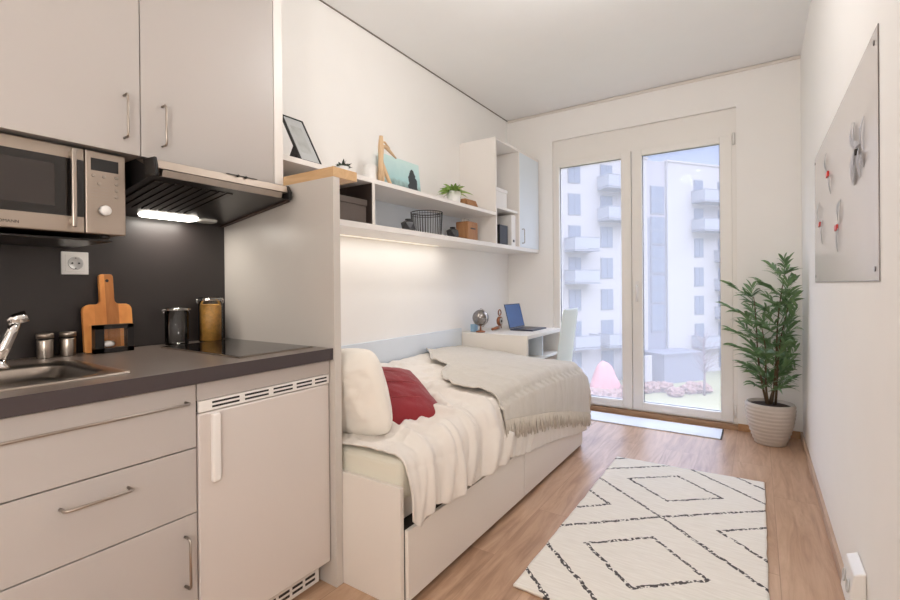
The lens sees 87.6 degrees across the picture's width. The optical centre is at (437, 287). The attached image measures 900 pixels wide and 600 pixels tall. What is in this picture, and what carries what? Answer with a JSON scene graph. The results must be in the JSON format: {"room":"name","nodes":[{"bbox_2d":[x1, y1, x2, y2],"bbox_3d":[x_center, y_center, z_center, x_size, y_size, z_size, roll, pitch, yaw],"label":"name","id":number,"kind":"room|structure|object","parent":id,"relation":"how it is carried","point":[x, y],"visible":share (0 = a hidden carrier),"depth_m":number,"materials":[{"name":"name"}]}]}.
{"room":"studio apartment","nodes":[
{"label":"studio apartment","id":0,"kind":"room"},
{"bbox_2d":[13,0,508,359],"bbox_3d":[-0.940,-0.249,2.265,0.120,2.681,6.089,0,0,34],"label":"wall","id":1,"kind":"structure","parent":0,"point":[348,88],"depth_m":3.05,"materials":[{"name":"white paint"}]},
{"bbox_2d":[0,0,139,160],"bbox_3d":[-1.244,-0.850,1.293,0.478,0.907,0.598,0,0,34],"label":"upper cabinet","id":2,"kind":"object","parent":1,"relation":"attached to","point":[69,69],"visible":0.99,"depth_m":1.28,"materials":[{"name":"laminate"}]},
{"bbox_2d":[0,132,125,247],"bbox_3d":[-1.238,-0.264,1.292,0.410,0.254,0.536,0,0,34],"label":"microwave oven","id":3,"kind":"object","parent":2,"relation":"attached to","point":[52,194],"visible":1,"depth_m":1.29,"materials":[{"name":"silver metal"}]},
{"bbox_2d":[0,216,224,359],"bbox_3d":[-1.423,-0.084,1.417,0.034,0.624,1.641,0,0,34],"label":"backsplash panel","id":4,"kind":"object","parent":1,"relation":"attached to","point":[158,265],"visible":0.4,"depth_m":1.77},
{"bbox_2d":[0,233,111,247],"bbox_3d":[-1.275,-0.140,1.314,0.324,0.006,0.518,0,0,34],"label":"shelf","id":5,"kind":"object","parent":4,"relation":"attached to","point":[67,240],"depth_m":1.40,"materials":[{"name":"black metal"}]},
{"bbox_2d":[61,251,88,274],"bbox_3d":[-1.254,-0.085,1.623,0.012,0.078,0.078,0,0,34],"label":"wall socket","id":6,"kind":"object","parent":4,"relation":"attached to","point":[73,263],"visible":1,"depth_m":1.62,"materials":[{"name":"white plastic"}]},
{"bbox_2d":[125,0,282,184],"bbox_3d":[-0.930,-0.854,1.754,0.478,0.907,0.518,0,0,34],"label":"upper cabinet","id":7,"kind":"object","parent":1,"relation":"attached to","point":[206,66],"depth_m":1.62,"materials":[{"name":"laminate"}]},
{"bbox_2d":[125,156,291,227],"bbox_3d":[-0.889,-0.334,1.730,0.496,0.135,0.513,0,0,34],"label":"extractor hood","id":8,"kind":"object","parent":7,"relation":"attached to","point":[154,188],"visible":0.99,"depth_m":1.64,"materials":[{"name":"metal"}]},
{"bbox_2d":[138,211,197,221],"bbox_3d":[-1.046,-0.276,1.829,0.068,0.016,0.220,0,0,34],"label":"lamp","id":9,"kind":"object","parent":8,"relation":"attached to","point":[147,214],"depth_m":1.81,"materials":[{"name":"white plastic"}]},
{"bbox_2d":[197,219,216,223],"bbox_3d":[-0.960,-0.277,1.955,0.052,0.014,0.082,0,0,34],"label":"lamp","id":10,"kind":"object","parent":8,"relation":"attached to","point":[207,221],"depth_m":1.94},
{"bbox_2d":[226,173,256,179],"bbox_3d":[-0.674,-0.383,1.620,0.009,0.008,0.115,0,0,34],"label":"switch","id":11,"kind":"object","parent":8,"relation":"attached to","point":[228,177],"depth_m":1.60,"materials":[{"name":"black plastic"}]},
{"bbox_2d":[341,328,461,362],"bbox_3d":[-0.376,0.533,2.960,0.018,0.402,2.009,0,0,34],"label":"board","id":12,"kind":"object","parent":1,"relation":"attached to","point":[398,348],"visible":0.24,"depth_m":3.21,"materials":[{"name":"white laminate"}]},
{"bbox_2d":[283,154,538,254],"bbox_3d":[-0.018,-0.445,3.224,0.324,0.270,2.915,0,0,34],"label":"wall shelf","id":13,"kind":"object","parent":1,"relation":"attached to","point":[389,205],"visible":0.52,"depth_m":2.98,"materials":[{"name":"white laminate"}]},
{"bbox_2d":[283,114,321,164],"bbox_3d":[-0.638,-0.690,2.194,0.145,0.239,0.122,0,0,34],"label":"photo frame","id":14,"kind":"object","parent":13,"relation":"on","point":[303,148],"visible":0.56,"depth_m":2.19,"materials":[{"name":"black plastic"}]},
{"bbox_2d":[290,125,312,154],"bbox_3d":[-0.636,-0.691,2.193,0.081,0.140,0.063,0,0,34],"label":"photograph","id":15,"kind":"object","parent":14,"relation":"attached to","point":[304,147],"depth_m":2.19},
{"bbox_2d":[335,159,351,169],"bbox_3d":[-0.490,-0.621,2.430,0.082,0.095,0.094,0,0,34],"label":"succulent","id":16,"kind":"object","parent":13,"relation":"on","point":[343,165],"visible":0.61,"depth_m":2.41,"materials":[{"name":"white ceramic"}]},
{"bbox_2d":[337,165,348,169],"bbox_3d":[-0.491,-0.600,2.429,0.064,0.052,0.064,0,0,34],"label":"pot","id":17,"kind":"object","parent":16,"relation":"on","point":[346,167],"depth_m":2.40,"materials":[{"name":"white ceramic"}]},
{"bbox_2d":[340,195,366,222],"bbox_3d":[-0.536,-0.397,2.406,0.198,0.128,0.298,0,0,34],"label":"storage box","id":18,"kind":"object","parent":13,"relation":"on","point":[351,208],"visible":0.34,"depth_m":2.39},
{"bbox_2d":[363,165,376,179],"bbox_3d":[-0.389,-0.638,2.704,0.082,0.124,0.082,0,0,34],"label":"cup","id":19,"kind":"object","parent":13,"relation":"on","point":[370,171],"visible":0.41,"depth_m":2.67,"materials":[{"name":"ceramic"}]},
{"bbox_2d":[377,135,396,183],"bbox_3d":[-0.290,-0.728,2.759,0.054,0.304,0.188,0,0,34],"label":"ornament","id":20,"kind":"object","parent":13,"relation":"on","point":[382,173],"visible":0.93,"depth_m":2.70,"materials":[{"name":"beige wood"}]},
{"bbox_2d":[342,235,432,245],"bbox_3d":[-0.465,-0.304,2.819,0.016,0.001,1.660,0,0,34],"label":"led strip","id":21,"kind":"object","parent":13,"relation":"attached to","point":[342,235],"visible":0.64,"depth_m":3.02,"materials":[{"name":"white plastic"}]},
{"bbox_2d":[383,154,420,191],"bbox_3d":[-0.242,-0.716,3.105,0.044,0.275,0.410,0,0,34],"label":"picture","id":22,"kind":"object","parent":13,"relation":"on","point":[402,173],"visible":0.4,"depth_m":3.12},
{"bbox_2d":[401,219,415,229],"bbox_3d":[-0.174,-0.373,2.777,0.087,0.071,0.082,0,0,34],"label":"tealight holder","id":23,"kind":"object","parent":13,"relation":"on","point":[407,224],"visible":0.93,"depth_m":2.75,"materials":[{"name":"grey glass"}]},
{"bbox_2d":[410,210,442,233],"bbox_3d":[-0.071,-0.417,3.070,0.214,0.153,0.214,0,0,34],"label":"wire basket","id":24,"kind":"object","parent":13,"relation":"on","point":[430,212],"visible":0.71,"depth_m":3.01,"materials":[{"name":"black metal"}]},
{"bbox_2d":[446,227,458,236],"bbox_3d":[0.102,-0.377,3.182,0.087,0.071,0.082,0,0,34],"label":"tealight holder","id":25,"kind":"object","parent":13,"relation":"on","point":[452,231],"visible":0.94,"depth_m":3.15,"materials":[{"name":"black glass"}]},
{"bbox_2d":[439,183,471,201],"bbox_3d":[0.119,-0.665,3.377,0.263,0.166,0.229,-1,0,-3],"label":"spider plant","id":26,"kind":"object","parent":13,"relation":"on","point":[454,192],"visible":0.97,"depth_m":3.34,"materials":[{"name":"green plant"}]},
{"bbox_2d":[456,219,477,239],"bbox_3d":[0.218,-0.426,3.463,0.106,0.165,0.145,0,0,34],"label":"wooden box","id":27,"kind":"object","parent":13,"relation":"on","point":[466,229],"visible":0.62,"depth_m":3.41,"materials":[{"name":"beige wood"}]},
{"bbox_2d":[460,198,477,206],"bbox_3d":[0.192,-0.622,3.557,0.178,0.078,0.155,0,0,34],"label":"wooden tray","id":28,"kind":"object","parent":13,"relation":"on","point":[465,201],"visible":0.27,"depth_m":3.48,"materials":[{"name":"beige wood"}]},
{"bbox_2d":[497,224,507,244],"bbox_3d":[0.445,-0.429,3.895,0.235,0.164,0.145,0,0,34],"label":"magazine file","id":29,"kind":"object","parent":13,"relation":"on","point":[502,230],"visible":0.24,"depth_m":3.81,"materials":[{"name":"black cardboard"}]},
{"bbox_2d":[497,215,515,245],"bbox_3d":[0.524,-0.477,4.011,0.276,0.260,0.077,0,0,34],"label":"ring binder","id":30,"kind":"object","parent":13,"relation":"on","point":[507,220],"visible":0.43,"depth_m":3.92,"materials":[{"name":"white cardboard"}]},
{"bbox_2d":[319,0,507,121],"bbox_3d":[-0.942,-1.587,2.163,0.006,0.006,5.739,0,0,34],"label":"trim","id":31,"kind":"structure","parent":1,"relation":"attached to","point":[319,0],"depth_m":3.19,"materials":[{"name":"white paint"}]},
{"bbox_2d":[460,137,538,249],"bbox_3d":[0.569,-0.760,4.065,0.352,0.824,0.858,0,0,34],"label":"upper cabinet","id":32,"kind":"object","parent":1,"relation":"attached to","point":[488,164],"visible":0.77,"depth_m":3.87,"materials":[{"name":"white laminate"}]},
{"bbox_2d":[497,187,507,207],"bbox_3d":[0.404,-0.719,3.824,0.260,0.150,0.225,0,0,34],"label":"storage box","id":33,"kind":"object","parent":32,"relation":"on","point":[501,193],"visible":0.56,"depth_m":3.76,"materials":[{"name":"white cardboard"}]},
{"bbox_2d":[322,0,810,120],"bbox_3d":[0.027,-1.647,1.594,2.449,0.100,6.089,0,0,34],"label":"ceiling","id":34,"kind":"structure","parent":0,"point":[517,59],"depth_m":3.05,"materials":[{"name":"white paint"}]},
{"bbox_2d":[292,410,844,599],"bbox_3d":[0.051,1.134,1.602,2.449,0.100,6.089,0,0,34],"label":"floor","id":35,"kind":"structure","parent":0,"point":[801,562],"depth_m":2.20,"materials":[{"name":"brown wood"}]},
{"bbox_2d":[0,384,197,599],"bbox_3d":[-1.098,0.683,1.236,0.698,0.826,0.597,0,0,34],"label":"base cabinet","id":36,"kind":"object","parent":35,"relation":"on","point":[98,500],"visible":0.94,"depth_m":1.11,"materials":[{"name":"laminate"}]},
{"bbox_2d":[0,338,332,418],"bbox_3d":[-1.123,0.247,1.216,0.685,0.041,1.641,0,0,34],"label":"countertop","id":37,"kind":"structure","parent":36,"relation":"on","point":[153,368],"depth_m":1.30,"materials":[{"name":"stone"}]},
{"bbox_2d":[0,311,28,368],"bbox_3d":[-1.189,0.143,1.232,0.080,0.157,0.243,-1,0,-8],"label":"kitchen faucet","id":38,"kind":"object","parent":37,"relation":"on","point":[14,321],"visible":1,"depth_m":1.31,"materials":[{"name":"silver metal"}]},
{"bbox_2d":[36,333,53,358],"bbox_3d":[-1.275,0.187,1.524,0.046,0.080,0.046,0,0,34],"label":"steel canister","id":39,"kind":"object","parent":37,"relation":"on","point":[44,342],"visible":1,"depth_m":1.51,"materials":[{"name":"silver metal"}]},
{"bbox_2d":[0,359,130,391],"bbox_3d":[-1.133,0.242,1.099,0.397,0.040,0.596,0,0,34],"label":"sink","id":40,"kind":"object","parent":37,"relation":"in","point":[16,377],"visible":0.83,"depth_m":1.31,"materials":[{"name":"metal"}]},
{"bbox_2d":[59,331,75,355],"bbox_3d":[-1.240,0.187,1.574,0.046,0.080,0.046,0,0,34],"label":"steel canister","id":41,"kind":"object","parent":37,"relation":"on","point":[67,341],"visible":1,"depth_m":1.56,"materials":[{"name":"silver metal"}]},
{"bbox_2d":[81,274,132,353],"bbox_3d":[-1.183,0.088,1.680,0.049,0.276,0.154,0,0,34],"label":"chopping board","id":42,"kind":"object","parent":37,"relation":"on","point":[106,311],"visible":0.85,"depth_m":1.67,"materials":[{"name":"brown wood"}]},
{"bbox_2d":[91,323,133,353],"bbox_3d":[-1.145,0.177,1.656,0.035,0.096,0.120,0,0,34],"label":"display box","id":43,"kind":"object","parent":37,"relation":"on","point":[98,343],"visible":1,"depth_m":1.63,"materials":[{"name":"black plastic"}]},
{"bbox_2d":[162,307,190,345],"bbox_3d":[-1.029,0.150,1.852,0.091,0.148,0.091,-1,0,-11],"label":"jar","id":44,"kind":"object","parent":37,"relation":"on","point":[167,310],"visible":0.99,"depth_m":1.86,"materials":[{"name":"clear glass"}]},
{"bbox_2d":[196,297,223,341],"bbox_3d":[-0.954,0.130,1.973,0.099,0.185,0.099,-1,0,-11],"label":"jar","id":45,"kind":"object","parent":37,"relation":"on","point":[210,316],"visible":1,"depth_m":1.94,"materials":[{"name":"glass"}]},
{"bbox_2d":[161,339,312,357],"bbox_3d":[-0.745,0.219,1.736,0.498,0.005,0.298,0,0,34],"label":"cooktop","id":46,"kind":"object","parent":37,"relation":"in","point":[234,348],"visible":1,"depth_m":1.69,"materials":[{"name":"black glass"}]},
{"bbox_2d":[194,360,329,599],"bbox_3d":[-0.786,0.673,1.685,0.656,0.812,0.488,0,0,34],"label":"refrigerator","id":47,"kind":"object","parent":35,"relation":"on","point":[262,447],"visible":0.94,"depth_m":1.48,"materials":[{"name":"laminate"}]},
{"bbox_2d":[224,176,342,587],"bbox_3d":[-0.662,0.344,1.916,0.725,1.492,0.033,0,0,34],"label":"partition panel","id":48,"kind":"object","parent":35,"relation":"on","point":[282,263],"visible":0.44,"depth_m":1.80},
{"bbox_2d":[283,166,356,185],"bbox_3d":[-0.641,-0.421,1.951,0.721,0.036,0.122,0,0,34],"label":"plank","id":49,"kind":"object","parent":48,"relation":"on","point":[345,176],"visible":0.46,"depth_m":1.77,"materials":[{"name":"brown wood"}]},
{"bbox_2d":[342,432,581,599],"bbox_3d":[0.023,0.876,2.659,1.006,0.410,1.954,0,0,34],"label":"frame","id":50,"kind":"object","parent":35,"relation":"on","point":[387,556],"visible":0.47,"depth_m":1.70,"materials":[{"name":"beige laminate"}]},
{"bbox_2d":[342,444,410,498],"bbox_3d":[0.015,0.663,2.661,0.962,0.147,1.910,0,0,34],"label":"mattress","id":51,"kind":"object","parent":50,"relation":"on","point":[380,465],"visible":0.11,"depth_m":1.67,"materials":[{"name":"beige fabric"}]},
{"bbox_2d":[382,367,436,424],"bbox_3d":[-0.223,0.498,2.129,0.478,0.254,0.432,-1,0,-33],"label":"cushion","id":52,"kind":"object","parent":51,"relation":"on","point":[409,398],"visible":0.35,"depth_m":2.05,"materials":[{"name":"red fabric"}]},
{"bbox_2d":[342,353,586,526],"bbox_3d":[0.071,0.716,2.634,1.066,0.512,1.980,0,0,34],"label":"duvet","id":53,"kind":"object","parent":50,"relation":"on","point":[465,441],"visible":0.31,"depth_m":1.88,"materials":[{"name":"fabric"}]},
{"bbox_2d":[341,348,392,435],"bbox_3d":[-0.403,0.425,1.909,0.517,0.385,0.222,0,0,34],"label":"bed pillow","id":54,"kind":"object","parent":53,"relation":"on","point":[366,402],"visible":0.46,"depth_m":1.76,"materials":[{"name":"white fabric"}]},
{"bbox_2d":[426,345,591,437],"bbox_3d":[0.260,0.689,2.945,1.030,0.534,1.304,0,0,34],"label":"throw blanket","id":55,"kind":"object","parent":53,"relation":"on","point":[530,389],"visible":1,"depth_m":2.67,"materials":[{"name":"beige fabric"}]},
{"bbox_2d":[462,326,560,359],"bbox_3d":[0.629,0.714,3.931,0.584,0.717,0.715,0,0,34],"label":"desk","id":56,"kind":"object","parent":35,"relation":"on","point":[543,343],"visible":0.38,"depth_m":3.74,"materials":[{"name":"beige laminate"}]},
{"bbox_2d":[470,324,477,331],"bbox_3d":[0.301,0.329,3.864,0.060,0.058,0.060,0,0,34],"label":"cup","id":57,"kind":"object","parent":56,"relation":"on","point":[474,327],"visible":0.86,"depth_m":3.84,"materials":[{"name":"ceramic"}]},
{"bbox_2d":[472,308,488,332],"bbox_3d":[0.347,0.261,3.784,0.132,0.193,0.132,0,0,21],"label":"desk globe","id":58,"kind":"object","parent":56,"relation":"on","point":[480,318],"visible":1,"depth_m":3.74,"materials":[{"name":"metal"}]},
{"bbox_2d":[497,309,502,328],"bbox_3d":[0.547,0.271,4.107,0.032,0.169,0.080,0,0,34],"label":"ornament","id":59,"kind":"object","parent":56,"relation":"on","point":[499,319],"visible":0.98,"depth_m":4.09,"materials":[{"name":"orange wood"}]},
{"bbox_2d":[504,303,545,330],"bbox_3d":[0.748,0.245,3.997,0.256,0.216,0.305,0,0,34],"label":"laptop","id":60,"kind":"object","parent":56,"relation":"on","point":[513,311],"visible":1,"depth_m":4.02,"materials":[{"name":"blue plastic"}]},
{"bbox_2d":[556,308,577,360],"bbox_3d":[0.862,0.617,3.775,0.468,0.911,0.401,0,0,34],"label":"desk chair","id":61,"kind":"object","parent":35,"relation":"on","point":[569,317],"visible":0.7,"depth_m":3.61,"materials":[{"name":"plastic"}]},
{"bbox_2d":[513,456,769,599],"bbox_3d":[1.023,1.068,2.119,0.766,0.011,1.552,0,0,34],"label":"area rug","id":62,"kind":"object","parent":35,"relation":"on","point":[644,530],"visible":1,"depth_m":1.97,"materials":[{"name":"fabric"}]},
{"bbox_2d":[590,411,723,439],"bbox_3d":[1.577,1.060,3.709,1.158,0.008,0.260,0,0,34],"label":"door mat","id":63,"kind":"object","parent":35,"relation":"on","point":[715,433],"visible":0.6,"depth_m":3.60,"materials":[{"name":"rubber"}]},
{"bbox_2d":[711,252,804,446],"bbox_3d":[2.153,0.417,3.194,0.560,1.286,0.556,0,0,34],"label":"potted palm","id":64,"kind":"object","parent":35,"relation":"on","point":[771,421],"visible":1,"depth_m":3.12,"materials":[{"name":"plant"}]},
{"bbox_2d":[745,398,796,446],"bbox_3d":[2.269,0.920,3.200,0.290,0.278,0.290,0,0,34],"label":"pot","id":65,"kind":"object","parent":35,"relation":"on","point":[771,422],"depth_m":3.11,"materials":[{"name":"ceramic"}]},
{"bbox_2d":[507,56,802,431],"bbox_3d":[1.683,-0.278,4.011,2.249,2.681,0.250,0,0,34],"label":"wall","id":66,"kind":"structure","parent":0,"point":[766,100],"depth_m":3.46,"materials":[{"name":"white paint"}]},
{"bbox_2d":[553,108,737,423],"bbox_3d":[1.662,-0.159,3.920,1.421,2.371,0.126,0,0,34],"label":"door","id":67,"kind":"structure","parent":66,"relation":"in","point":[628,145],"depth_m":3.89,"materials":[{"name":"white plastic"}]},
{"bbox_2d":[508,55,800,123],"bbox_3d":[1.602,-1.603,3.895,2.237,0.022,0.012,0,0,34],"label":"trim","id":68,"kind":"structure","parent":66,"relation":"attached to","point":[798,56],"depth_m":3.73,"materials":[{"name":"white paint"}]},
{"bbox_2d":[590,404,737,429],"bbox_3d":[1.719,1.044,3.991,1.421,0.036,0.262,0,0,34],"label":"trim","id":69,"kind":"structure","parent":66,"relation":"attached to","point":[718,424],"depth_m":3.76,"materials":[{"name":"brown wood"}]},
{"bbox_2d":[738,424,800,438],"bbox_3d":[1.615,1.038,3.909,2.235,0.050,0.014,0,0,34],"label":"baseboard","id":70,"kind":"structure","parent":66,"relation":"attached to","point":[741,427],"depth_m":3.44,"materials":[{"name":"brown wood"}]},
{"bbox_2d":[800,0,899,599],"bbox_3d":[1.018,-0.263,0.931,0.120,2.681,6.089,0,0,34],"label":"wall","id":71,"kind":"structure","parent":0,"point":[851,332],"depth_m":1.50,"materials":[{"name":"white paint"}]},
{"bbox_2d":[801,432,843,581],"bbox_3d":[0.932,1.054,0.911,0.014,0.050,5.739,0,0,34],"label":"baseboard","id":72,"kind":"structure","parent":71,"relation":"attached to","point":[833,543],"depth_m":2.12,"materials":[{"name":"beige wood"}]},
{"bbox_2d":[815,23,879,281],"bbox_3d":[1.558,-0.349,1.837,0.006,0.652,1.573,0,0,34],"label":"board","id":73,"kind":"object","parent":71,"relation":"attached to","point":[857,258],"visible":1,"depth_m":1.50,"materials":[{"name":"metal"}]},
{"bbox_2d":[817,203,821,241],"bbox_3d":[1.830,-0.312,2.244,0.009,0.214,0.184,0,0,34],"label":"magnet","id":74,"kind":"object","parent":73,"relation":"attached to","point":[819,223],"visible":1,"depth_m":2.25,"materials":[{"name":"red plastic"}]},
{"bbox_2d":[824,155,830,193],"bbox_3d":[1.657,-0.486,1.993,0.009,0.201,0.186,0,0,34],"label":"magnet","id":75,"kind":"object","parent":73,"relation":"attached to","point":[827,172],"visible":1,"depth_m":1.99,"materials":[{"name":"red plastic"}]},
{"bbox_2d":[834,199,840,251],"bbox_3d":[1.503,-0.229,1.764,0.009,0.188,0.147,0,0,34],"label":"magnet","id":76,"kind":"object","parent":73,"relation":"attached to","point":[838,203],"visible":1,"depth_m":1.75,"materials":[{"name":"red plastic"}]},
{"bbox_2d":[849,116,863,184],"bbox_3d":[1.261,-0.421,1.411,0.009,0.202,0.212,0,0,34],"label":"magnet","id":77,"kind":"object","parent":73,"relation":"attached to","point":[853,144],"visible":1,"depth_m":1.42},
{"bbox_2d":[841,552,866,599],"bbox_3d":[1.265,0.899,1.427,0.042,0.138,0.140,0,0,34],"label":"socket","id":78,"kind":"object","parent":71,"relation":"attached to","point":[854,577],"visible":1,"depth_m":1.39,"materials":[{"name":"white plastic"}]},
{"bbox_2d":[842,567,845,580],"bbox_3d":[1.269,0.894,1.464,0.008,0.038,0.038,0,0,34],"label":"outlet","id":79,"kind":"object","parent":78,"relation":"attached to","point":[844,568],"depth_m":1.46,"materials":[{"name":"grey plastic"}]},
{"bbox_2d":[845,578,849,591],"bbox_3d":[1.232,0.894,1.410,0.008,0.038,0.038,0,0,34],"label":"outlet","id":80,"kind":"object","parent":78,"relation":"attached to","point":[847,584],"depth_m":1.41,"materials":[{"name":"grey plastic"}]},
{"label":"outside","id":81,"kind":"structure","parent":0,"visible":0},
{"bbox_2d":[589,370,720,409],"bbox_3d":[22.828,8.773,54.710,100.000,0.300,104.000,0,0,34],"label":"ground","id":82,"kind":"structure","parent":81,"point":[712,400],"depth_m":37.21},
{"bbox_2d":[590,387,603,395],"bbox_3d":[12.263,8.257,36.996,1.809,1.026,1.498,0,0,34],"label":"shrub","id":83,"kind":"object","parent":82,"relation":"on","point":[594,391],"visible":0.38,"depth_m":36.43,"materials":[{"name":"plant"}]},
{"bbox_2d":[561,157,647,382],"bbox_3d":[7.737,-1.858,46.322,23.150,21.280,13.632,-1,0,-21],"label":"apartment building","id":84,"kind":"structure","parent":82,"relation":"on","point":[591,194],"depth_m":43.00,"materials":[{"name":"concrete"}]},
{"bbox_2d":[590,361,620,388],"bbox_3d":[14.036,7.446,39.504,2.608,2.600,2.751,0,0,34],"label":"canopy","id":85,"kind":"object","parent":82,"relation":"on","point":[604,376],"visible":0.88,"depth_m":38.94,"materials":[{"name":"pink plant"}]},
{"bbox_2d":[600,388,617,397],"bbox_3d":[13.375,8.312,36.922,1.540,0.896,1.292,0,0,34],"label":"shrub","id":86,"kind":"object","parent":82,"relation":"on","point":[608,393],"visible":0.49,"depth_m":36.53,"materials":[{"name":"pink plant"}]},
{"bbox_2d":[609,388,622,398],"bbox_3d":[14.163,8.344,37.316,1.205,0.815,1.256,-1,0,-19],"label":"shrub","id":87,"kind":"object","parent":82,"relation":"on","point":[619,391],"visible":0.44,"depth_m":36.91,"materials":[{"name":"pink plant"}]},
{"bbox_2d":[644,355,651,381],"bbox_3d":[17.876,7.405,41.800,3.000,2.600,0.200,-1,0,-21],"label":"wall","id":88,"kind":"structure","parent":82,"relation":"on","point":[647,359],"depth_m":42.09,"materials":[{"name":"white paint"}]},
{"bbox_2d":[645,384,652,392],"bbox_3d":[17.180,8.325,39.053,1.424,0.789,1.235,0,0,34],"label":"shrub","id":89,"kind":"object","parent":82,"relation":"on","point":[648,389],"visible":0.43,"depth_m":38.50,"materials":[{"name":"pink plant"}]},
{"bbox_2d":[645,381,660,391],"bbox_3d":[18.110,8.256,39.541,1.430,0.908,1.254,0,0,34],"label":"shrub","id":90,"kind":"object","parent":82,"relation":"on","point":[655,385],"visible":0.67,"depth_m":39.09,"materials":[{"name":"pink plant"}]},
{"bbox_2d":[647,160,665,349],"bbox_3d":[19.753,-1.888,50.592,2.530,21.100,9.850,-1,0,-21],"label":"stair tower","id":91,"kind":"structure","parent":82,"relation":"on","point":[656,236],"depth_m":46.02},
{"bbox_2d":[657,381,673,391],"bbox_3d":[18.997,8.274,39.431,1.415,0.856,1.344,-1,0,-5],"label":"shrub","id":92,"kind":"object","parent":82,"relation":"on","point":[664,386],"visible":0.58,"depth_m":38.97,"materials":[{"name":"pink plant"}]},
{"bbox_2d":[644,348,703,382],"bbox_3d":[22.167,7.310,44.312,5.000,2.700,2.900,-1,0,-20],"label":"block","id":93,"kind":"object","parent":82,"relation":"on","point":[669,365],"visible":0.68,"depth_m":43.05,"materials":[{"name":"grey concrete"}]},
{"bbox_2d":[666,386,684,396],"bbox_3d":[19.078,8.331,37.596,1.360,0.754,1.187,0,0,34],"label":"shrub","id":94,"kind":"object","parent":82,"relation":"on","point":[673,391],"visible":1,"depth_m":37.29,"materials":[{"name":"pink plant"}]},
{"bbox_2d":[679,384,696,393],"bbox_3d":[20.621,8.309,38.703,1.434,0.763,1.220,0,0,34],"label":"shrub","id":95,"kind":"object","parent":82,"relation":"on","point":[688,389],"visible":0.8,"depth_m":38.30,"materials":[{"name":"pink plant"}]},
{"bbox_2d":[661,160,720,371],"bbox_3d":[30.474,-2.086,54.823,20.700,21.280,13.633,-1,0,-20],"label":"apartment building","id":96,"kind":"structure","parent":82,"relation":"on","point":[692,208],"depth_m":47.19,"materials":[{"name":"concrete"}]},
{"bbox_2d":[686,381,707,393],"bbox_3d":[21.443,8.214,38.926,1.768,0.937,1.439,0,0,34],"label":"shrub","id":97,"kind":"object","parent":82,"relation":"on","point":[698,385],"visible":0.62,"depth_m":38.45,"materials":[{"name":"pink plant"}]},
{"bbox_2d":[687,328,719,395],"bbox_3d":[21.579,5.914,37.921,2.658,5.545,2.626,0,0,34],"label":"bare tree","id":98,"kind":"object","parent":82,"relation":"on","point":[703,359],"visible":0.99,"depth_m":37.88,"materials":[{"name":"grey plant"}]},
{"bbox_2d":[702,382,713,392],"bbox_3d":[22.155,8.260,39.000,1.377,0.831,1.179,0,0,34],"label":"shrub","id":99,"kind":"object","parent":82,"relation":"on","point":[708,386],"visible":0.44,"depth_m":38.55,"materials":[{"name":"plant"}]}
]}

